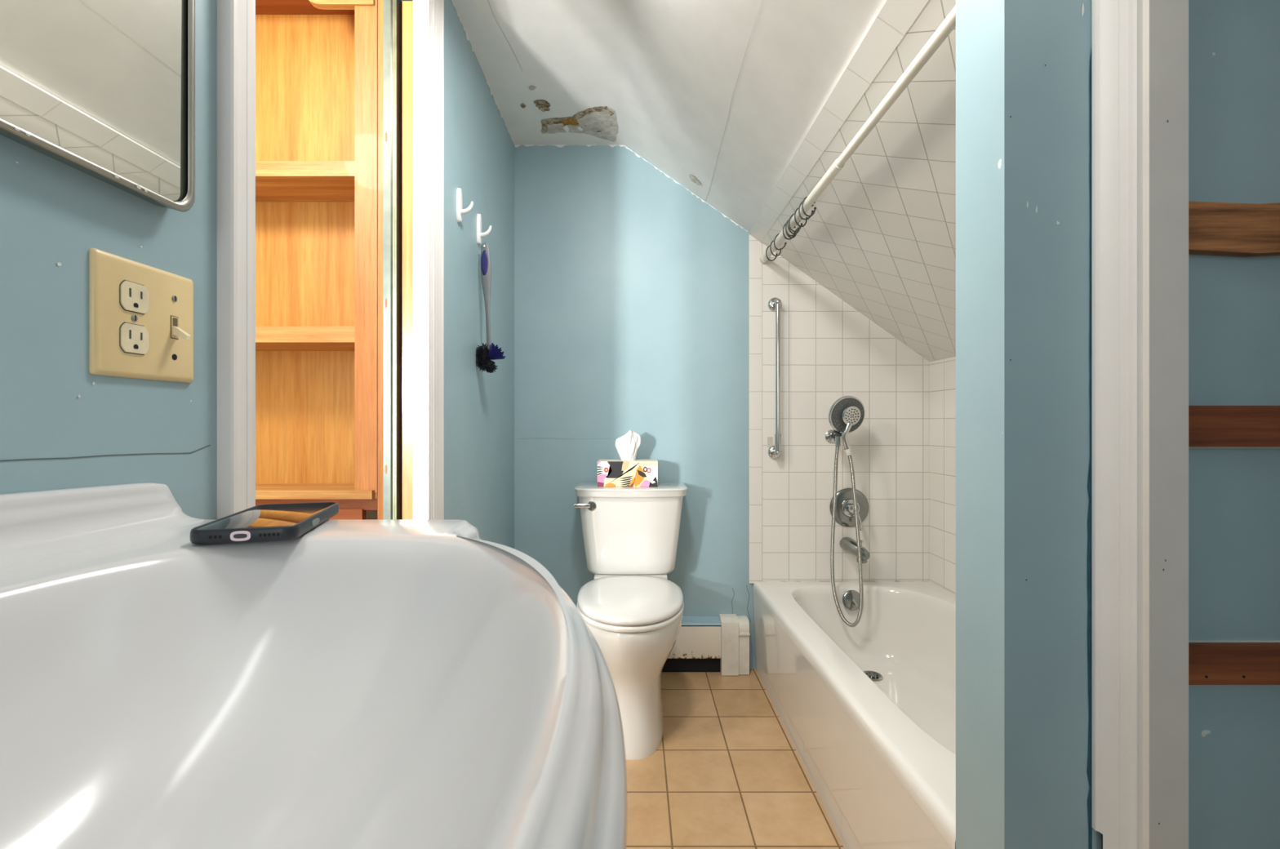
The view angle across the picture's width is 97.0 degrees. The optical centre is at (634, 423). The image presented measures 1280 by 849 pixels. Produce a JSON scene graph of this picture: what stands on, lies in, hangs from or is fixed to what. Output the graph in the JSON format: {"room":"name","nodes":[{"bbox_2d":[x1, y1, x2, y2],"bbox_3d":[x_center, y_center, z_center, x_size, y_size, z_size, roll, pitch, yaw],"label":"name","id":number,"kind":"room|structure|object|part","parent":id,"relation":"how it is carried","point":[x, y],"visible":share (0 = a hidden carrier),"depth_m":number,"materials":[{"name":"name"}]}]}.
{"room":"bathroom","nodes":[
{"label":"bathroom","id":0,"kind":"room"},
{"bbox_2d":[0,0,514,548],"bbox_3d":[-0.550,-0.220,0.460,0.117,2.450,3.920,0,0,0],"label":"wall","id":1,"kind":"structure","parent":0,"point":[64,425],"depth_m":0.61,"materials":[{"name":"blue paint"}]},
{"bbox_2d":[0,0,195,212],"bbox_3d":[-0.480,-0.537,0.293,0.024,0.635,0.627,0,0,0],"label":"mirror","id":2,"kind":"object","parent":1,"relation":"attached to","point":[104,90],"visible":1,"depth_m":0.51,"materials":[{"name":"silver metal"}]},
{"bbox_2d":[0,482,206,568],"bbox_3d":[-0.462,0.077,0.190,0.058,0.054,0.800,0,0,0],"label":"backsplash","id":3,"kind":"structure","parent":1,"relation":"attached to","point":[34,526],"depth_m":0.47,"materials":[{"name":"ceramic"}]},
{"bbox_2d":[88,248,193,382],"bbox_3d":[-0.482,-0.102,0.569,0.021,0.114,0.117,0,0,0],"label":"wall plate","id":4,"kind":"object","parent":1,"relation":"attached to","point":[141,315],"visible":1,"depth_m":0.55,"materials":[{"name":"beige plastic"}]},
{"bbox_2d":[120,323,149,354],"bbox_3d":[-0.486,-0.082,0.550,0.002,0.028,0.030,0,0,0],"label":"socket","id":5,"kind":"object","parent":4,"relation":"attached to","point":[135,337],"depth_m":0.55,"materials":[{"name":"plastic"}]},
{"bbox_2d":[120,280,149,313],"bbox_3d":[-0.486,-0.122,0.550,0.002,0.028,0.030,0,0,0],"label":"socket","id":6,"kind":"object","parent":4,"relation":"attached to","point":[135,295],"depth_m":0.55,"materials":[{"name":"plastic"}]},
{"bbox_2d":[170,315,178,339],"bbox_3d":[-0.486,-0.102,0.599,0.001,0.024,0.010,0,0,0],"label":"switch","id":7,"kind":"object","parent":4,"relation":"attached to","point":[174,318],"depth_m":0.60,"materials":[{"name":"plastic"}]},
{"bbox_2d":[217,0,253,519],"bbox_3d":[-0.483,-0.058,0.694,0.018,2.125,0.056,0,0,0],"label":"trim","id":8,"kind":"structure","parent":1,"relation":"attached to","point":[234,17],"depth_m":0.67,"materials":[{"name":"paint"}]},
{"bbox_2d":[253,0,255,506],"bbox_3d":[-0.547,-0.020,1.031,0.122,2.050,0.628,0,0,0],"label":"trim","id":9,"kind":"structure","parent":1,"relation":"attached to","point":[254,1],"depth_m":0.73,"materials":[{"name":"paint"}]},
{"bbox_2d":[382,0,402,519],"bbox_3d":[-0.576,-0.045,1.362,0.043,2.100,0.035,0,0,0],"label":"trim","id":10,"kind":"structure","parent":1,"relation":"attached to","point":[392,9],"depth_m":1.35,"materials":[{"name":"paint"}]},
{"bbox_2d":[402,0,413,519],"bbox_3d":[-0.541,-0.006,1.622,0.026,2.002,0.546,0,0,0],"label":"door","id":11,"kind":"structure","parent":1,"relation":"in","point":[407,6],"depth_m":1.35,"materials":[{"name":"paint"}]},
{"bbox_2d":[413,0,430,519],"bbox_3d":[-0.508,-0.011,1.353,0.038,2.032,0.016,0,0,0],"label":"trim","id":12,"kind":"structure","parent":1,"relation":"attached to","point":[421,8],"depth_m":1.34,"materials":[{"name":"paint"}]},
{"bbox_2d":[430,0,444,519],"bbox_3d":[-0.483,-0.050,1.380,0.018,2.110,0.056,0,0,0],"label":"trim","id":13,"kind":"structure","parent":1,"relation":"attached to","point":[437,6],"depth_m":1.38,"materials":[{"name":"paint"}]},
{"bbox_2d":[456,187,473,222],"bbox_3d":[-0.470,-0.606,1.572,0.044,0.096,0.025,0,0,0],"label":"wall hook","id":14,"kind":"object","parent":1,"relation":"attached to","point":[460,211],"visible":1,"depth_m":1.56,"materials":[{"name":"white plastic"}]},
{"bbox_2d":[476,213,491,244],"bbox_3d":[-0.470,-0.609,1.773,0.044,0.096,0.025,0,0,0],"label":"wall hook","id":15,"kind":"object","parent":1,"relation":"attached to","point":[479,234],"visible":1,"depth_m":1.77,"materials":[{"name":"white plastic"}]},
{"bbox_2d":[475,241,505,373],"bbox_3d":[-0.448,-0.360,1.762,0.093,0.408,0.048,0,0,0],"label":"toilet brush","id":16,"kind":"object","parent":15,"relation":"hanging from","point":[486,353],"visible":1,"depth_m":1.75,"materials":[{"name":"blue plastic"}]},
{"bbox_3d":[-0.462,-0.392,1.762,0.039,0.345,0.018,0,0,15],"label":"handle","id":17,"kind":"part","parent":16,"relation":"part of","materials":[{"name":"grey plastic"}]},
{"bbox_2d":[366,145,929,668],"bbox_3d":[-0.500,-0.245,2.360,3.600,2.500,0.120,0,0,0],"label":"wall","id":18,"kind":"structure","parent":0,"point":[641,306],"depth_m":2.32,"materials":[{"name":"blue paint"}]},
{"bbox_2d":[662,613,750,675],"bbox_3d":[0.244,0.892,2.283,0.429,0.224,0.068,0,0,0],"label":"baseboard heater","id":19,"kind":"object","parent":18,"relation":"attached to","point":[721,643],"visible":0.79,"depth_m":2.27,"materials":[{"name":"paint"}]},
{"bbox_3d":[0.190,0.879,2.272,0.320,0.131,0.008,0,0,0],"label":"panel","id":20,"kind":"part","parent":19,"relation":"part of","materials":[{"name":"paint"}]},
{"bbox_3d":[0.191,0.842,2.314,0.322,0.106,0.004,0,0,0],"label":"plate","id":21,"kind":"part","parent":19,"relation":"part of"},
{"bbox_2d":[681,616,720,625],"bbox_3d":[0.191,0.798,2.291,0.322,0.021,0.049,0,0,0],"label":"hood","id":22,"kind":"object","parent":19,"relation":"attached to","point":[686,620],"depth_m":2.28,"materials":[{"name":"blue metal"}]},
{"bbox_2d":[767,297,782,458],"bbox_3d":[0.572,-0.184,2.279,0.058,0.659,0.061,0,0,0],"label":"grab bar","id":23,"kind":"object","parent":18,"relation":"attached to","point":[775,451],"visible":1,"depth_m":2.25,"materials":[{"name":"silver metal"}]},
{"bbox_2d":[825,395,865,627],"bbox_3d":[0.813,0.335,2.219,0.147,0.880,0.181,0,0,0],"label":"shower","id":24,"kind":"object","parent":18,"relation":"attached to","point":[846,414],"visible":1,"depth_m":2.15,"materials":[{"name":"silver metal"}]},
{"bbox_3d":[0.867,-0.046,2.313,0.694,1.398,0.007,0,0,0],"label":"tile panel","id":25,"kind":"part","parent":18,"relation":"part of","materials":[{"name":"white tile"}]},
{"bbox_2d":[829,488,868,530],"bbox_3d":[0.875,0.344,2.274,0.159,0.162,0.072,0,0,0],"label":"shower valve","id":26,"kind":"object","parent":18,"relation":"attached to","point":[845,516],"visible":0.72,"depth_m":2.30,"materials":[{"name":"silver metal"}]},
{"bbox_3d":[0.888,0.380,2.259,0.049,0.090,0.022,0,0,41],"label":"lever","id":27,"kind":"part","parent":26,"relation":"part of","materials":[{"name":"silver metal"}]},
{"bbox_2d":[839,537,870,563],"bbox_3d":[0.871,0.496,2.238,0.061,0.086,0.147,0,0,-3],"label":"tub spout","id":28,"kind":"object","parent":18,"relation":"attached to","point":[849,544],"visible":0.74,"depth_m":2.22,"materials":[{"name":"silver metal"}]},
{"bbox_2d":[856,556,866,563],"bbox_3d":[0.880,0.521,2.192,0.038,0.036,0.038,0,0,0],"label":"outlet","id":29,"kind":"object","parent":28,"relation":"attached to","point":[864,559],"depth_m":2.17,"materials":[{"name":"silver metal"}]},
{"bbox_2d":[452,0,955,361],"bbox_3d":[0.380,-0.714,0.460,1.960,1.132,3.920,0,0,0],"label":"ceiling","id":30,"kind":"structure","parent":0,"point":[747,104],"depth_m":1.63,"materials":[{"name":"paint"}]},
{"bbox_3d":[0.863,-0.497,1.582,0.852,0.007,1.462,35,0,0],"label":"slope tile panel","id":31,"kind":"part","parent":30,"relation":"part of","materials":[{"name":"white tile"}]},
{"bbox_2d":[625,668,844,848],"bbox_3d":[0.390,1.030,0.460,1.920,0.050,3.920,0,0,0],"label":"floor","id":32,"kind":"structure","parent":0,"point":[726,771],"depth_m":1.59,"materials":[{"name":"tile"}]},
{"bbox_2d":[0,482,626,848],"bbox_3d":[-0.247,0.528,0.190,0.489,0.955,0.839,0,0,0],"label":"pedestal sink","id":33,"kind":"object","parent":32,"relation":"on","point":[339,684],"visible":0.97,"depth_m":0.36,"materials":[{"name":"ceramic"}]},
{"bbox_2d":[189,502,338,544],"bbox_3d":[-0.345,0.093,0.543,0.082,0.012,0.157,0,0,-14],"label":"smartphone","id":34,"kind":"object","parent":33,"relation":"on","point":[269,522],"visible":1,"depth_m":0.50,"materials":[{"name":"black glass"}]},
{"bbox_2d":[573,482,687,759],"bbox_3d":[-0.014,0.623,1.960,0.426,0.765,0.666,0,0,0],"label":"toilet","id":35,"kind":"object","parent":32,"relation":"on","point":[634,614],"visible":0.91,"depth_m":1.86,"materials":[{"name":"ceramic"}]},
{"bbox_3d":[-0.195,0.304,2.088,0.059,0.016,0.008,0,0,-6],"label":"lever","id":36,"kind":"part","parent":35,"relation":"part of","materials":[{"name":"silver metal"}]},
{"bbox_3d":[-0.157,0.305,2.099,0.037,0.037,0.019,0,0,0],"label":"flush handle","id":37,"kind":"part","parent":35,"relation":"part of","materials":[{"name":"silver metal"}]},
{"bbox_2d":[597,430,657,486],"bbox_3d":[-0.026,0.132,2.194,0.229,0.214,0.122,0,0,0],"label":"tissue box","id":38,"kind":"object","parent":35,"relation":"on","point":[628,471],"visible":1,"depth_m":2.13,"materials":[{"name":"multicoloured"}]},
{"bbox_3d":[-0.014,0.596,1.856,0.356,0.018,0.458,0,0,0],"label":"seat","id":39,"kind":"part","parent":35,"relation":"part of","materials":[{"name":"plastic"}]},
{"bbox_3d":[-0.014,0.570,1.863,0.353,0.029,0.473,0,0,0],"label":"lid","id":40,"kind":"part","parent":35,"relation":"part of","materials":[{"name":"plastic"}]},
{"bbox_2d":[594,573,666,579],"bbox_3d":[-0.014,0.597,2.180,0.270,0.057,0.180,0,0,0],"label":"toilet seat hinge","id":41,"kind":"object","parent":35,"relation":"attached to","point":[597,575],"depth_m":2.11,"materials":[{"name":"ceramic"}]},
{"bbox_3d":[-0.014,0.258,2.179,0.426,0.035,0.228,0,0,0],"label":"tank lid","id":42,"kind":"part","parent":35,"relation":"part of","materials":[{"name":"ceramic"}]},
{"bbox_3d":[-0.014,0.420,2.187,0.394,0.294,0.206,0,0,0],"label":"tank","id":43,"kind":"part","parent":35,"relation":"part of","materials":[{"name":"ceramic"}]},
{"bbox_3d":[-0.014,0.806,1.895,0.356,0.398,0.529,0,0,0],"label":"bowl","id":44,"kind":"part","parent":35,"relation":"part of","materials":[{"name":"ceramic"}]},
{"bbox_2d":[752,581,955,848],"bbox_3d":[0.843,0.809,1.581,0.720,0.392,1.456,0,0,0],"label":"bathtub","id":45,"kind":"object","parent":32,"relation":"on","point":[867,709],"visible":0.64,"depth_m":1.64,"materials":[{"name":"ceramic"}]},
{"bbox_3d":[0.850,0.691,2.213,0.077,0.076,0.031,0,0,0],"label":"overflow plate","id":46,"kind":"part","parent":45,"relation":"part of","materials":[{"name":"silver metal"}]},
{"bbox_3d":[0.853,0.694,2.194,0.020,0.029,0.020,0,0,0],"label":"trip lever","id":47,"kind":"part","parent":45,"relation":"part of","materials":[{"name":"silver metal"}]},
{"bbox_2d":[929,356,955,594],"bbox_3d":[1.252,0.363,1.635,0.096,1.284,1.569,0,0,0],"label":"wall","id":48,"kind":"structure","parent":0,"point":[943,371],"depth_m":2.21,"materials":[{"name":"tile"}]},
{"bbox_2d":[955,0,1102,848],"bbox_3d":[0.891,0.101,0.795,0.817,1.808,0.113,0,0,0],"label":"wall","id":49,"kind":"structure","parent":0,"point":[1024,67],"depth_m":0.74,"materials":[{"name":"blue paint"}]},
{"bbox_2d":[760,4,955,263],"bbox_3d":[0.528,-0.670,1.581,0.034,0.034,1.458,0,0,0],"label":"curtain rod","id":50,"kind":"object","parent":49,"relation":"attached to","point":[947,26],"visible":0.84,"depth_m":1.22,"materials":[{"name":"metal"}]},
{"bbox_2d":[765,245,777,261],"bbox_3d":[0.528,-0.657,2.181,0.046,0.063,0.007,0,0,0],"label":"curtain ring","id":51,"kind":"object","parent":50,"relation":"hanging from","point":[768,246],"visible":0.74,"depth_m":2.18,"materials":[{"name":"metal"}]},
{"bbox_2d":[769,240,781,256],"bbox_3d":[0.530,-0.657,2.122,0.047,0.062,0.007,0,0,-10],"label":"curtain ring","id":52,"kind":"object","parent":50,"relation":"hanging from","point":[773,240],"visible":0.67,"depth_m":2.12,"materials":[{"name":"metal"}]},
{"bbox_2d":[773,233,786,249],"bbox_3d":[0.526,-0.657,2.044,0.046,0.062,0.007,0,0,9],"label":"curtain ring","id":53,"kind":"object","parent":50,"relation":"hanging from","point":[785,243],"visible":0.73,"depth_m":2.04,"materials":[{"name":"metal"}]},
{"bbox_2d":[782,222,795,239],"bbox_3d":[0.527,-0.657,1.929,0.046,0.062,0.007,0,0,-5],"label":"curtain ring","id":54,"kind":"object","parent":50,"relation":"hanging from","point":[785,223],"visible":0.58,"depth_m":1.93,"materials":[{"name":"metal"}]},
{"bbox_2d":[785,219,799,236],"bbox_3d":[0.527,-0.657,1.893,0.046,0.062,0.007,0,0,10],"label":"curtain ring","id":55,"kind":"object","parent":50,"relation":"hanging from","point":[788,220],"visible":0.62,"depth_m":1.89,"materials":[{"name":"metal"}]},
{"bbox_2d":[787,216,799,234],"bbox_3d":[0.528,-0.657,1.872,0.046,0.063,0.007,0,0,-9],"label":"curtain ring","id":56,"kind":"object","parent":50,"relation":"hanging from","point":[790,231],"visible":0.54,"depth_m":1.87,"materials":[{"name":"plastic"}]},
{"bbox_2d":[788,213,802,231],"bbox_3d":[0.526,-0.657,1.850,0.046,0.062,0.007,0,0,4],"label":"curtain ring","id":57,"kind":"object","parent":50,"relation":"hanging from","point":[791,229],"visible":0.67,"depth_m":1.85,"materials":[{"name":"plastic"}]},
{"bbox_2d":[794,208,807,226],"bbox_3d":[0.530,-0.657,1.804,0.047,0.062,0.007,0,0,-13],"label":"curtain ring","id":58,"kind":"object","parent":50,"relation":"hanging from","point":[804,224],"visible":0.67,"depth_m":1.80,"materials":[{"name":"plastic"}]},
{"bbox_2d":[798,201,813,220],"bbox_3d":[0.527,-0.657,1.741,0.046,0.062,0.007,0,0,9],"label":"curtain ring","id":59,"kind":"object","parent":50,"relation":"hanging from","point":[801,203],"visible":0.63,"depth_m":1.74,"materials":[{"name":"plastic"}]},
{"bbox_2d":[801,195,816,217],"bbox_3d":[0.528,-0.657,1.714,0.046,0.063,0.007,0,0,-10],"label":"curtain ring","id":60,"kind":"object","parent":50,"relation":"hanging from","point":[815,208],"visible":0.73,"depth_m":1.71,"materials":[{"name":"plastic"}]},
{"bbox_2d":[1142,0,1188,848],"bbox_3d":[0.637,0.153,-0.381,0.047,1.704,2.239,0,0,0],"label":"wall","id":61,"kind":"structure","parent":0,"point":[1165,22],"depth_m":0.68,"materials":[{"name":"paint"}]},
{"bbox_2d":[1091,0,1142,848],"bbox_3d":[0.605,0.175,0.711,0.018,1.660,0.056,0,0,0],"label":"trim","id":62,"kind":"structure","parent":61,"relation":"attached to","point":[1117,25],"depth_m":0.71,"materials":[{"name":"paint"}]},
{"bbox_2d":[1188,0,1279,848],"bbox_3d":[0.982,0.195,0.718,0.637,1.620,0.044,0,0,0],"label":"wall","id":63,"kind":"structure","parent":0,"point":[1234,45],"depth_m":0.70,"materials":[{"name":"blue paint"}]},
{"bbox_2d":[1188,200,1279,257],"bbox_3d":[0.977,-0.237,0.692,0.627,0.064,0.018,0,0,0],"label":"cleat","id":64,"kind":"object","parent":63,"relation":"attached to","point":[1215,228],"visible":0.81,"depth_m":0.68,"materials":[{"name":"brown wood"}]},
{"bbox_2d":[1188,642,1279,684],"bbox_3d":[0.977,0.292,0.691,0.627,0.046,0.018,0,0,0],"label":"cleat","id":65,"kind":"object","parent":63,"relation":"attached to","point":[1209,663],"visible":0.84,"depth_m":0.68,"materials":[{"name":"brown wood"}]},
{"bbox_2d":[1188,405,1279,446],"bbox_3d":[0.977,0.003,0.692,0.627,0.050,0.017,0,0,0],"label":"cleat","id":66,"kind":"object","parent":63,"relation":"attached to","point":[1208,425],"visible":0.81,"depth_m":0.68,"materials":[{"name":"brown wood"}]},
{"bbox_3d":[-1.435,1.030,0.210,1.730,0.049,4.420,0,0,0],"label":"floor","id":67,"kind":"structure","parent":0,"visible":0},
{"bbox_2d":[255,0,382,519],"bbox_3d":[-1.074,-0.145,1.577,0.852,2.300,0.218,0,0,0],"label":"shelving unit","id":68,"kind":"object","parent":67,"relation":"on","point":[319,63],"visible":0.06,"depth_m":1.68,"materials":[{"name":"brown wood"}]},
{"bbox_2d":[255,326,354,351],"bbox_3d":[-1.090,-0.236,1.589,0.700,0.043,0.175,0,0,0],"label":"shelf","id":69,"kind":"object","parent":68,"relation":"attached to","point":[267,338],"depth_m":1.50,"materials":[{"name":"brown wood"}]},
{"bbox_2d":[255,160,354,201],"bbox_3d":[-1.090,-0.676,1.589,0.700,0.040,0.175,0,0,0],"label":"shelf","id":70,"kind":"object","parent":68,"relation":"attached to","point":[275,180],"depth_m":1.53,"materials":[{"name":"brown wood"}]},
{"bbox_3d":[-1.087,-0.510,1.681,0.825,1.430,0.010,0,0,0],"label":"panel","id":71,"kind":"part","parent":68,"relation":"part of","materials":[{"name":"brown wood"}]},
{"bbox_3d":[-1.095,0.188,1.494,0.810,0.022,0.016,0,0,0],"label":"ledge moulding","id":72,"kind":"part","parent":68,"relation":"part of","materials":[{"name":"brown wood"}]},
{"bbox_2d":[255,483,377,498],"bbox_3d":[-1.082,0.189,1.589,0.796,0.021,0.174,0,0,0],"label":"shelf","id":73,"kind":"object","parent":68,"relation":"attached to","point":[259,486],"depth_m":1.57,"materials":[{"name":"brown wood"}]},
{"bbox_3d":[-1.092,0.214,1.512,0.816,0.031,0.016,0,0,0],"label":"apron rail","id":74,"kind":"part","parent":68,"relation":"part of","materials":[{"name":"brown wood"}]},
{"bbox_3d":[-1.075,0.316,1.507,0.710,0.178,0.022,0,0,0],"label":"drawer","id":75,"kind":"part","parent":68,"relation":"part of","materials":[{"name":"brown wood"}]}
]}

